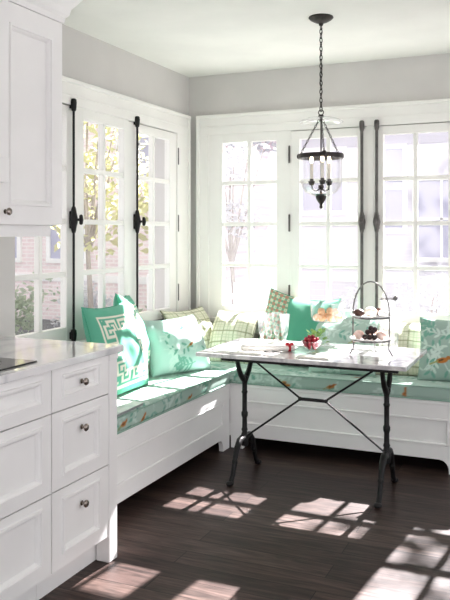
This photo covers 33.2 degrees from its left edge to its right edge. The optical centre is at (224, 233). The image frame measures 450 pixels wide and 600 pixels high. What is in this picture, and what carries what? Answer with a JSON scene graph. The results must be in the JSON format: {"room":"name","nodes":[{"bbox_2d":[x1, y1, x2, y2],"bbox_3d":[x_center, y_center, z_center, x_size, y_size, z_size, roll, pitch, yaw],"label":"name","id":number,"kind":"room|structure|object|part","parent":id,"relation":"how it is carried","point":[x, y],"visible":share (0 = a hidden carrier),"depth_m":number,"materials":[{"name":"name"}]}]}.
{"room":"kitchen breakfast nook","nodes":[
{"label":"kitchen breakfast nook","id":0,"kind":"room"},
{"bbox_2d":[0,24,188,367],"bbox_3d":[-1.689,0.107,2.529,0.400,2.585,7.400,0,0,24],"label":"wall","id":1,"kind":"structure","parent":0,"point":[86,58],"depth_m":4.83,"materials":[{"name":"grey paint"}]},
{"bbox_2d":[0,0,8,182],"bbox_3d":[-1.187,-0.687,2.633,0.423,0.992,0.798,0,0,24],"label":"range hood","id":2,"kind":"object","parent":1,"relation":"attached to","point":[4,159],"visible":1,"depth_m":2.89,"materials":[{"name":"white wood"}]},
{"bbox_2d":[0,0,82,236],"bbox_3d":[-0.878,-0.585,3.261,0.486,1.197,0.590,0,0,24],"label":"upper cabinet","id":3,"kind":"object","parent":1,"relation":"attached to","point":[31,201],"visible":1,"depth_m":3.18,"materials":[{"name":"white wood"}]},
{"bbox_3d":[-0.863,-0.087,2.996,0.030,0.031,0.031,0,0,24],"label":"knob","id":4,"kind":"part","parent":3,"relation":"part of","materials":[{"name":"silver metal"}]},
{"bbox_3d":[-0.993,-0.011,3.215,0.298,0.050,0.412,0,0,24],"label":"light rail","id":5,"kind":"part","parent":3,"relation":"part of","materials":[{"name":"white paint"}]},
{"bbox_3d":[-0.878,-1.057,3.261,0.486,0.250,0.590,0,0,24],"label":"crown moulding","id":6,"kind":"part","parent":3,"relation":"part of","materials":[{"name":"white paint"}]},
{"bbox_2d":[15,98,83,340],"bbox_3d":[-0.978,-0.075,4.058,0.130,1.392,0.603,0,0,24],"label":"window","id":7,"kind":"structure","parent":1,"relation":"in","point":[67,331],"depth_m":4.29,"materials":[{"name":"white paint"}]},
{"bbox_3d":[-0.827,-0.078,4.293,0.044,0.060,0.026,0,0,24],"label":"handle","id":8,"kind":"part","parent":7,"relation":"part of","materials":[{"name":"black metal"}]},
{"bbox_2d":[75,107,127,340],"bbox_3d":[-0.771,-0.057,4.627,0.048,1.356,0.590,0,0,24],"label":"window","id":9,"kind":"structure","parent":1,"relation":"in","point":[103,121],"depth_m":4.63,"materials":[{"name":"white paint"}]},
{"bbox_2d":[62,75,190,310],"bbox_3d":[-0.745,-0.114,4.691,0.096,1.538,2.209,0,0,24],"label":"trim","id":10,"kind":"structure","parent":1,"relation":"attached to","point":[88,96],"depth_m":5.46,"materials":[{"name":"white paint"}]},
{"bbox_2d":[129,116,178,320],"bbox_3d":[-0.470,-0.075,5.206,0.130,1.392,0.693,0,0,24],"label":"window","id":11,"kind":"structure","parent":1,"relation":"in","point":[153,314],"depth_m":5.21,"materials":[{"name":"white paint"}]},
{"bbox_3d":[-0.539,-0.078,4.944,0.044,0.060,0.026,0,0,24],"label":"handle","id":12,"kind":"part","parent":11,"relation":"part of","materials":[{"name":"black metal"}]},
{"bbox_2d":[39,435,449,599],"bbox_3d":[0.310,1.460,1.671,4.850,0.120,7.450,0,0,24],"label":"floor","id":13,"kind":"structure","parent":0,"point":[303,522],"depth_m":3.54,"materials":[{"name":"brown wood"}]},
{"bbox_2d":[0,371,50,599],"bbox_3d":[-1.094,0.956,2.594,0.626,0.888,0.801,0,0,24],"label":"base cabinet","id":14,"kind":"object","parent":13,"relation":"on","point":[25,403],"visible":0.98,"depth_m":2.70,"materials":[{"name":"white wood"}]},
{"bbox_3d":[-0.821,0.597,2.473,0.028,0.162,0.797,0,0,24],"label":"drawer","id":15,"kind":"part","parent":14,"relation":"part of","materials":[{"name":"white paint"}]},
{"bbox_3d":[-0.821,0.830,2.473,0.028,0.295,0.797,0,0,24],"label":"drawer","id":16,"kind":"part","parent":14,"relation":"part of","materials":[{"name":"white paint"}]},
{"bbox_3d":[-0.821,1.133,2.473,0.028,0.302,0.797,0,0,24],"label":"drawer","id":17,"kind":"part","parent":14,"relation":"part of","materials":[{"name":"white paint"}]},
{"bbox_2d":[0,337,123,384],"bbox_3d":[-0.994,0.497,2.803,0.640,0.030,1.305,0,0,24],"label":"countertop","id":18,"kind":"structure","parent":14,"relation":"on","point":[50,355],"depth_m":3.05,"materials":[{"name":"stone"}]},
{"bbox_2d":[0,357,36,370],"bbox_3d":[-1.063,0.478,2.656,0.522,0.007,0.600,0,0,24],"label":"cooktop","id":19,"kind":"object","parent":18,"relation":"in","point":[5,363],"visible":1,"depth_m":2.78,"materials":[{"name":"black glass"}]},
{"bbox_2d":[36,353,117,599],"bbox_3d":[-0.832,0.956,3.170,0.639,0.888,0.460,0,0,24],"label":"base cabinet","id":20,"kind":"object","parent":13,"relation":"on","point":[83,414],"visible":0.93,"depth_m":3.04,"materials":[{"name":"white wood"}]},
{"bbox_3d":[-0.578,0.830,3.021,0.028,0.295,0.389,0,0,24],"label":"drawer","id":21,"kind":"part","parent":20,"relation":"part of","materials":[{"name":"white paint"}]},
{"bbox_3d":[-0.578,1.133,3.021,0.028,0.302,0.389,0,0,24],"label":"drawer","id":22,"kind":"part","parent":20,"relation":"part of","materials":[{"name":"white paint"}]},
{"bbox_3d":[-0.578,0.597,3.021,0.028,0.162,0.389,0,0,24],"label":"drawer","id":23,"kind":"part","parent":20,"relation":"part of","materials":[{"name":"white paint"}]},
{"bbox_3d":[-0.563,0.594,3.026,0.030,0.031,0.031,0,0,24],"label":"knob","id":24,"kind":"part","parent":20,"relation":"part of","materials":[{"name":"silver metal"}]},
{"bbox_3d":[-0.563,0.778,3.026,0.030,0.031,0.031,0,0,24],"label":"knob","id":25,"kind":"part","parent":20,"relation":"part of","materials":[{"name":"silver metal"}]},
{"bbox_3d":[-0.563,1.084,3.026,0.030,0.031,0.031,0,0,24],"label":"knob","id":26,"kind":"part","parent":20,"relation":"part of","materials":[{"name":"silver metal"}]},
{"bbox_3d":[-0.508,0.956,3.241,0.073,0.888,0.067,0,0,24],"label":"corner post","id":27,"kind":"part","parent":20,"relation":"part of","materials":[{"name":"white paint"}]},
{"bbox_2d":[117,383,229,503],"bbox_3d":[-0.552,1.190,4.296,0.560,0.420,1.633,0,0,24],"label":"bench","id":28,"kind":"object","parent":13,"relation":"on","point":[151,449],"visible":0.52,"depth_m":4.18,"materials":[{"name":"white wood"}]},
{"bbox_3d":[-0.294,1.161,4.202,0.012,0.158,1.390,0,0,24],"label":"panel moulding","id":29,"kind":"part","parent":28,"relation":"part of","materials":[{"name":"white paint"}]},
{"bbox_2d":[117,368,230,434],"bbox_3d":[-0.543,0.934,4.290,0.550,0.092,1.628,0,0,24],"label":"seat cushion","id":30,"kind":"object","parent":28,"relation":"on","point":[163,394],"visible":0.41,"depth_m":4.30,"materials":[{"name":"fabric"}]},
{"bbox_2d":[81,300,148,395],"bbox_3d":[-0.605,0.650,4.266,0.248,0.506,0.505,0,0,22],"label":"throw pillow","id":31,"kind":"object","parent":30,"relation":"on","point":[115,324],"visible":0.72,"depth_m":4.18,"materials":[{"name":"fabric"}]},
{"bbox_2d":[117,400,143,416],"bbox_3d":[-0.572,0.883,3.817,0.214,0.014,0.284,0,0,21],"label":"magazine","id":32,"kind":"object","parent":30,"relation":"on","point":[123,406],"visible":0.3,"depth_m":3.84,"materials":[{"name":"white paper"}]},
{"bbox_2d":[113,293,150,365],"bbox_3d":[-0.576,0.628,4.689,0.224,0.545,0.492,0,0,6],"label":"throw pillow","id":33,"kind":"object","parent":30,"relation":"on","point":[118,299],"visible":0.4,"depth_m":4.61,"materials":[{"name":"fabric"}]},
{"bbox_2d":[143,314,210,376],"bbox_3d":[-0.329,0.729,4.919,0.485,0.349,0.265,0,0,-41],"label":"throw pillow","id":34,"kind":"object","parent":30,"relation":"on","point":[174,343],"visible":0.9,"depth_m":4.82,"materials":[{"name":"fabric"}]},
{"bbox_2d":[196,338,426,507],"bbox_3d":[0.491,1.027,4.212,1.150,0.745,0.636,0,0,24],"label":"bistro table","id":35,"kind":"object","parent":13,"relation":"on","point":[362,357],"visible":0.98,"depth_m":4.08,"materials":[{"name":"white stone"}]},
{"bbox_2d":[211,341,253,350],"bbox_3d":[0.047,0.651,4.363,0.170,0.006,0.300,0,0,18],"label":"folded napkin","id":36,"kind":"object","parent":35,"relation":"on","point":[228,345],"visible":0.92,"depth_m":4.32,"materials":[{"name":"white fabric"}]},
{"bbox_2d":[214,350,263,355],"bbox_3d":[0.078,0.651,4.125,0.260,0.006,0.090,0,0,22],"label":"folded napkin","id":37,"kind":"object","parent":35,"relation":"on","point":[218,351],"visible":1,"depth_m":4.10,"materials":[{"name":"white fabric"}]},
{"bbox_2d":[240,343,294,351],"bbox_3d":[0.236,0.629,4.186,0.303,0.051,0.043,0,0,2],"label":"rolled napkin","id":38,"kind":"object","parent":35,"relation":"on","point":[286,347],"visible":0.99,"depth_m":4.17,"materials":[{"name":"white fabric"}]},
{"bbox_3d":[0.537,0.686,4.192,0.960,0.016,0.594,0,0,24],"label":"iron frame","id":39,"kind":"part","parent":35,"relation":"part of","materials":[{"name":"black metal"}]},
{"bbox_2d":[296,355,330,359],"bbox_3d":[0.466,0.651,3.964,0.170,0.006,0.080,0,0,27],"label":"folded napkin","id":40,"kind":"object","parent":35,"relation":"on","point":[299,356],"visible":1,"depth_m":3.94,"materials":[{"name":"white fabric"}]},
{"bbox_2d":[307,328,328,344],"bbox_3d":[0.530,0.593,4.307,0.141,0.118,0.174,0,0,24],"label":"bunch","id":41,"kind":"object","parent":35,"relation":"on","point":[315,333],"visible":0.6,"depth_m":4.33,"materials":[{"name":"green plant"}]},
{"bbox_2d":[310,301,344,345],"bbox_3d":[0.600,0.529,4.402,0.206,0.252,0.206,0,0,24],"label":"footed bowl","id":42,"kind":"object","parent":35,"relation":"on","point":[319,301],"visible":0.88,"depth_m":4.39,"materials":[{"name":"clear glass"}]},
{"bbox_2d":[318,315,324,320],"bbox_3d":[0.558,0.490,4.352,0.043,0.038,0.043,0,0,24],"label":"pastry","id":43,"kind":"object","parent":42,"relation":"in","point":[320,317],"visible":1,"depth_m":4.34,"materials":[{"name":"food"}]},
{"bbox_2d":[318,309,324,314],"bbox_3d":[0.562,0.456,4.380,0.042,0.038,0.043,0,0,24],"label":"pastry","id":44,"kind":"object","parent":42,"relation":"in","point":[320,311],"visible":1,"depth_m":4.37,"materials":[{"name":"food"}]},
{"bbox_2d":[326,315,333,321],"bbox_3d":[0.605,0.490,4.337,0.043,0.038,0.043,0,0,24],"label":"pastry","id":45,"kind":"object","parent":42,"relation":"in","point":[330,318],"visible":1,"depth_m":4.32,"materials":[{"name":"beige food"}]},
{"bbox_2d":[333,308,338,314],"bbox_3d":[0.645,0.457,4.399,0.044,0.038,0.044,0,0,24],"label":"pastry","id":46,"kind":"object","parent":42,"relation":"in","point":[336,311],"visible":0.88,"depth_m":4.38,"materials":[{"name":"beige food"}]},
{"bbox_2d":[334,315,340,320],"bbox_3d":[0.650,0.489,4.360,0.042,0.039,0.044,0,0,24],"label":"pastry","id":47,"kind":"object","parent":42,"relation":"in","point":[336,317],"visible":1,"depth_m":4.34,"materials":[{"name":"beige food"}]},
{"bbox_3d":[0.609,0.489,4.378,0.044,0.038,0.042,0,0,24],"label":"pastry","id":48,"kind":"object","parent":42,"relation":"in","visible":0},
{"bbox_2d":[327,309,333,314],"bbox_3d":[0.611,0.457,4.359,0.044,0.039,0.043,0,0,24],"label":"pastry","id":49,"kind":"object","parent":48,"relation":"on","point":[330,311],"visible":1,"depth_m":4.34,"materials":[{"name":"orange food"}]},
{"bbox_2d":[349,281,392,356],"bbox_3d":[0.781,0.453,4.032,0.224,0.400,0.224,0,0,-42],"label":"tiered stand","id":50,"kind":"object","parent":35,"relation":"on","point":[364,317],"visible":0.8,"depth_m":3.99,"materials":[{"name":"silver metal"}]},
{"bbox_2d":[353,309,363,315],"bbox_3d":[0.718,0.425,4.038,0.058,0.040,0.052,0,0,24],"label":"biscuit","id":51,"kind":"object","parent":50,"relation":"on","point":[358,312],"visible":0.9,"depth_m":4.02,"materials":[{"name":"brown food"}]},
{"bbox_2d":[354,330,363,338],"bbox_3d":[0.720,0.543,4.048,0.058,0.047,0.053,0,0,24],"label":"pastry","id":52,"kind":"object","parent":50,"relation":"on","point":[358,334],"visible":0.97,"depth_m":4.03,"materials":[{"name":"beige food"}]},
{"bbox_2d":[364,307,376,316],"bbox_3d":[0.777,0.419,4.023,0.069,0.051,0.069,0,0,24],"label":"cupcake","id":53,"kind":"object","parent":50,"relation":"on","point":[370,311],"visible":1,"depth_m":4.00,"materials":[{"name":"white food"}]},
{"bbox_3d":[0.781,0.564,4.032,0.224,0.014,0.224,0,0,24],"label":"plate","id":54,"kind":"part","parent":50,"relation":"part of","materials":[{"name":"white ceramic"}]},
{"bbox_3d":[0.781,0.442,4.032,0.216,0.014,0.216,0,0,24],"label":"plate","id":55,"kind":"part","parent":50,"relation":"part of","materials":[{"name":"white ceramic"}]},
{"bbox_2d":[376,331,387,339],"bbox_3d":[0.832,0.542,4.004,0.061,0.049,0.056,0,0,24],"label":"pastry","id":56,"kind":"object","parent":50,"relation":"on","point":[381,335],"visible":0.98,"depth_m":3.99,"materials":[{"name":"beige food"}]},
{"bbox_2d":[378,310,386,316],"bbox_3d":[0.837,0.425,4.007,0.048,0.038,0.049,0,0,24],"label":"cupcake","id":57,"kind":"object","parent":50,"relation":"on","point":[382,313],"visible":1,"depth_m":3.99,"materials":[{"name":"white food"}]},
{"bbox_2d":[379,296,407,350],"bbox_3d":[0.934,0.501,4.233,0.112,0.307,0.153,0,0,-38],"label":"glass jug","id":58,"kind":"object","parent":35,"relation":"on","point":[395,298],"visible":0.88,"depth_m":4.22,"materials":[{"name":"clear glass"}]},
{"bbox_2d":[229,383,449,474],"bbox_3d":[1.160,1.190,4.740,3.380,0.420,0.560,0,0,24],"label":"bench","id":59,"kind":"object","parent":13,"relation":"on","point":[418,428],"visible":0.52,"depth_m":4.63,"materials":[{"name":"white wood"}]},
{"bbox_2d":[208,361,247,383],"bbox_3d":[0.002,0.933,4.849,0.491,0.089,0.654,0,0,24],"label":"seat cushion","id":60,"kind":"object","parent":59,"relation":"on","point":[215,365],"depth_m":4.99,"materials":[{"name":"fabric"}]},
{"bbox_2d":[160,306,212,348],"bbox_3d":[-0.233,0.720,5.345,0.243,0.366,0.427,0,0,41],"label":"throw pillow","id":61,"kind":"object","parent":60,"relation":"on","point":[204,323],"visible":0.3,"depth_m":5.34,"materials":[{"name":"fabric"}]},
{"bbox_2d":[208,310,262,363],"bbox_3d":[0.062,0.731,5.327,0.336,0.343,0.318,0,0,21],"label":"throw pillow","id":62,"kind":"object","parent":60,"relation":"on","point":[227,326],"visible":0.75,"depth_m":5.25,"materials":[{"name":"fabric"}]},
{"bbox_2d":[247,363,383,395],"bbox_3d":[0.532,0.933,4.637,1.027,0.089,0.698,0,0,24],"label":"seat cushion","id":63,"kind":"object","parent":59,"relation":"on","point":[301,377],"depth_m":4.74,"materials":[{"name":"fabric"}]},
{"bbox_2d":[259,288,317,339],"bbox_3d":[0.445,0.665,5.261,0.496,0.552,0.195,0,0,19],"label":"throw pillow","id":64,"kind":"object","parent":63,"relation":"on","point":[278,302],"visible":0.35,"depth_m":5.26,"materials":[{"name":"fabric"}]},
{"bbox_2d":[282,298,340,365],"bbox_3d":[0.580,0.669,5.122,0.366,0.446,0.284,0,0,21],"label":"throw pillow","id":65,"kind":"object","parent":63,"relation":"on","point":[300,313],"visible":0.4,"depth_m":5.10,"materials":[{"name":"fabric"}]},
{"bbox_2d":[308,317,380,375],"bbox_3d":[0.793,0.722,4.934,0.444,0.386,0.344,0,0,22],"label":"throw pillow","id":66,"kind":"object","parent":63,"relation":"on","point":[340,332],"visible":0.34,"depth_m":4.86,"materials":[{"name":"fabric"}]},
{"bbox_3d":[1.300,1.161,4.378,2.590,0.158,0.012,0,0,24],"label":"panel moulding","id":67,"kind":"part","parent":59,"relation":"part of","materials":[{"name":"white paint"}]},
{"bbox_2d":[389,375,449,401],"bbox_3d":[1.122,0.933,4.351,0.416,0.089,0.650,0,0,24],"label":"seat cushion","id":68,"kind":"object","parent":59,"relation":"on","point":[409,387],"depth_m":4.46,"materials":[{"name":"fabric"}]},
{"bbox_2d":[375,321,420,375],"bbox_3d":[1.146,0.739,4.852,0.386,0.329,0.271,0,0,19],"label":"throw pillow","id":69,"kind":"object","parent":68,"relation":"on","point":[409,334],"visible":0.39,"depth_m":4.80,"materials":[{"name":"fabric"}]},
{"bbox_2d":[417,317,449,381],"bbox_3d":[1.401,0.713,4.577,0.450,0.381,0.225,0,0,19],"label":"throw pillow","id":70,"kind":"object","parent":68,"relation":"on","point":[434,365],"visible":0.97,"depth_m":4.56,"materials":[{"name":"fabric"}]},
{"bbox_2d":[64,0,449,76],"bbox_3d":[0.310,-1.310,1.671,4.850,0.250,7.450,0,0,24],"label":"ceiling","id":71,"kind":"structure","parent":0,"point":[189,38],"depth_m":4.40,"materials":[{"name":"paint"}]},
{"bbox_2d":[297,14,343,208],"bbox_3d":[0.516,-0.659,4.128,0.268,1.051,0.258,0,0,24],"label":"pendant lantern","id":72,"kind":"object","parent":71,"relation":"hanging from","point":[320,19],"visible":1,"depth_m":4.12,"materials":[{"name":"brown metal"}]},
{"bbox_3d":[0.467,-0.529,4.162,0.121,0.192,0.011,0,0,30],"label":"support chain","id":73,"kind":"part","parent":72,"relation":"part of","materials":[{"name":"brown metal"}]},
{"bbox_3d":[0.495,-0.264,4.148,0.076,0.072,0.035,0,0,24],"label":"candle arm","id":74,"kind":"part","parent":72,"relation":"part of","materials":[{"name":"brown metal"}]},
{"bbox_3d":[0.526,-0.905,4.128,0.016,0.481,0.016,0,0,24],"label":"hanging chain","id":75,"kind":"part","parent":72,"relation":"part of","materials":[{"name":"brown metal"}]},
{"bbox_3d":[0.526,-0.410,4.128,0.032,0.420,0.032,0,0,24],"label":"stem","id":76,"kind":"part","parent":72,"relation":"part of","materials":[{"name":"brown metal"}]},
{"bbox_2d":[300,159,342,195],"bbox_3d":[0.526,-0.314,4.128,0.234,0.224,0.234,0,0,24],"label":"glass shade","id":77,"kind":"object","parent":72,"relation":"on","point":[321,181],"depth_m":4.14,"materials":[{"name":"clear glass"}]},
{"bbox_3d":[0.526,-0.529,4.059,0.013,0.192,0.120,0,0,0],"label":"support chain","id":78,"kind":"part","parent":72,"relation":"part of","materials":[{"name":"brown metal"}]},
{"bbox_3d":[0.521,-0.264,4.091,0.035,0.072,0.074,0,0,-14],"label":"candle arm","id":79,"kind":"part","parent":72,"relation":"part of","materials":[{"name":"brown metal"}]},
{"bbox_3d":[0.556,-0.264,4.151,0.074,0.072,0.036,0,0,-16],"label":"candle arm","id":80,"kind":"part","parent":72,"relation":"part of","materials":[{"name":"brown metal"}]},
{"bbox_3d":[0.584,-0.529,4.162,0.120,0.192,0.014,0,0,-30],"label":"support chain","id":81,"kind":"part","parent":72,"relation":"part of","materials":[{"name":"brown metal"}]},
{"bbox_2d":[189,53,449,338],"bbox_3d":[1.871,0.107,4.889,4.600,2.585,0.200,0,0,24],"label":"wall","id":82,"kind":"structure","parent":0,"point":[426,77],"depth_m":5.34,"materials":[{"name":"grey paint"}]},
{"bbox_2d":[209,316,263,333],"bbox_3d":[1.021,0.676,5.155,2.690,0.108,0.102,0,0,24],"label":"trim","id":83,"kind":"structure","parent":82,"relation":"attached to","point":[212,318],"depth_m":5.48,"materials":[{"name":"white paint"}]},
{"bbox_2d":[209,131,287,318],"bbox_3d":[0.176,-0.057,5.542,0.628,1.356,0.048,0,0,24],"label":"window","id":84,"kind":"structure","parent":82,"relation":"in","point":[217,183],"depth_m":5.52,"materials":[{"name":"white paint"}]},
{"bbox_2d":[196,98,449,316],"bbox_3d":[1.024,-0.114,5.168,2.676,1.538,0.096,0,0,24],"label":"trim","id":85,"kind":"structure","parent":82,"relation":"attached to","point":[434,110],"depth_m":5.39,"materials":[{"name":"white paint"}]},
{"bbox_2d":[288,120,366,316],"bbox_3d":[0.704,-0.075,5.258,0.565,1.392,0.138,0,0,24],"label":"window","id":86,"kind":"structure","parent":82,"relation":"in","point":[360,133],"depth_m":5.28,"materials":[{"name":"white paint"}]},
{"bbox_2d":[373,119,449,322],"bbox_3d":[1.270,-0.075,5.008,0.580,1.392,0.138,0,0,24],"label":"window","id":87,"kind":"structure","parent":82,"relation":"in","point":[379,222],"depth_m":5.06,"materials":[{"name":"white paint"}]},
{"label":"outside","id":88,"kind":"structure","parent":0,"visible":0},
{"bbox_2d":[15,319,59,334],"bbox_3d":[-1.809,2.000,14.611,70.000,0.200,75.000,0,0,24],"label":"ground","id":89,"kind":"structure","parent":88,"point":[46,324],"depth_m":15.38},
{"bbox_2d":[15,272,59,334],"bbox_3d":[-3.635,1.246,12.941,1.357,1.330,1.639,0,0,24],"label":"shrub","id":90,"kind":"object","parent":89,"relation":"on","point":[20,305],"visible":0.45,"depth_m":12.96,"materials":[{"name":"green plant"}]},
{"bbox_2d":[50,281,113,327],"bbox_3d":[-2.330,1.352,12.737,1.254,1.124,0.947,0,0,24],"label":"shrub","id":91,"kind":"object","parent":89,"relation":"on","point":[108,300],"visible":0.18,"depth_m":12.67,"materials":[{"name":"grey plant"}]},
{"bbox_2d":[50,121,148,307],"bbox_3d":[-2.065,-0.648,11.417,2.907,5.106,3.237,0,0,4],"label":"tree","id":92,"kind":"object","parent":89,"relation":"on","point":[90,186],"visible":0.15,"depth_m":11.25,"materials":[{"name":"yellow plant"}]},
{"bbox_2d":[15,122,275,319],"bbox_3d":[-5.206,-1.925,20.216,13.850,7.650,6.200,0,0,24],"label":"house","id":93,"kind":"structure","parent":89,"relation":"on","point":[264,196],"depth_m":16.62,"materials":[{"name":"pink brick"}]},
{"bbox_3d":[-6.328,-0.950,17.680,13.290,5.700,0.045,0,0,24],"label":"white trim","id":94,"kind":"part","parent":93,"relation":"part of","materials":[{"name":"white wood"}]},
{"bbox_2d":[147,274,309,310],"bbox_3d":[-0.003,1.275,11.526,2.680,1.250,0.120,0,0,24],"label":"picket fence","id":95,"kind":"object","parent":89,"relation":"on","point":[262,297],"visible":0.16,"depth_m":11.30,"materials":[{"name":"white wood"}]},
{"bbox_3d":[-1.173,1.275,12.044,0.120,1.250,0.120,0,0,24],"label":"post","id":96,"kind":"part","parent":95,"relation":"part of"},
{"bbox_3d":[1.167,1.275,11.008,0.120,1.250,0.120,0,0,24],"label":"post","id":97,"kind":"part","parent":95,"relation":"part of","materials":[{"name":"white wood"}]},
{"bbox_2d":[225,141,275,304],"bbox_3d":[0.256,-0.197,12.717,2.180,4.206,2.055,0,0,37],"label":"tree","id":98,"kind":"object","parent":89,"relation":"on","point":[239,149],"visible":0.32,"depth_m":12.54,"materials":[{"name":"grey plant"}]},
{"bbox_2d":[338,275,404,310],"bbox_3d":[2.303,1.288,12.340,1.292,1.329,1.566,0,0,24],"label":"shrub","id":99,"kind":"object","parent":89,"relation":"on","point":[347,304],"visible":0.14,"depth_m":12.28,"materials":[{"name":"grey plant"}]},
{"bbox_2d":[301,132,447,312],"bbox_3d":[7.703,-2.325,17.509,11.550,8.450,6.700,0,0,24],"label":"house","id":100,"kind":"structure","parent":89,"relation":"on","point":[432,147],"depth_m":16.07,"materials":[{"name":"white"}]},
{"bbox_3d":[6.480,-1.250,14.745,10.990,6.300,0.045,0,0,24],"label":"white trim","id":101,"kind":"part","parent":100,"relation":"part of","materials":[{"name":"white wood"}]},
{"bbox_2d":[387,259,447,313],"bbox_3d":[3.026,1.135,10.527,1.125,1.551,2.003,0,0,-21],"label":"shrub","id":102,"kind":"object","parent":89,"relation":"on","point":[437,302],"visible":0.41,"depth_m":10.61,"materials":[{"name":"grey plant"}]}
]}

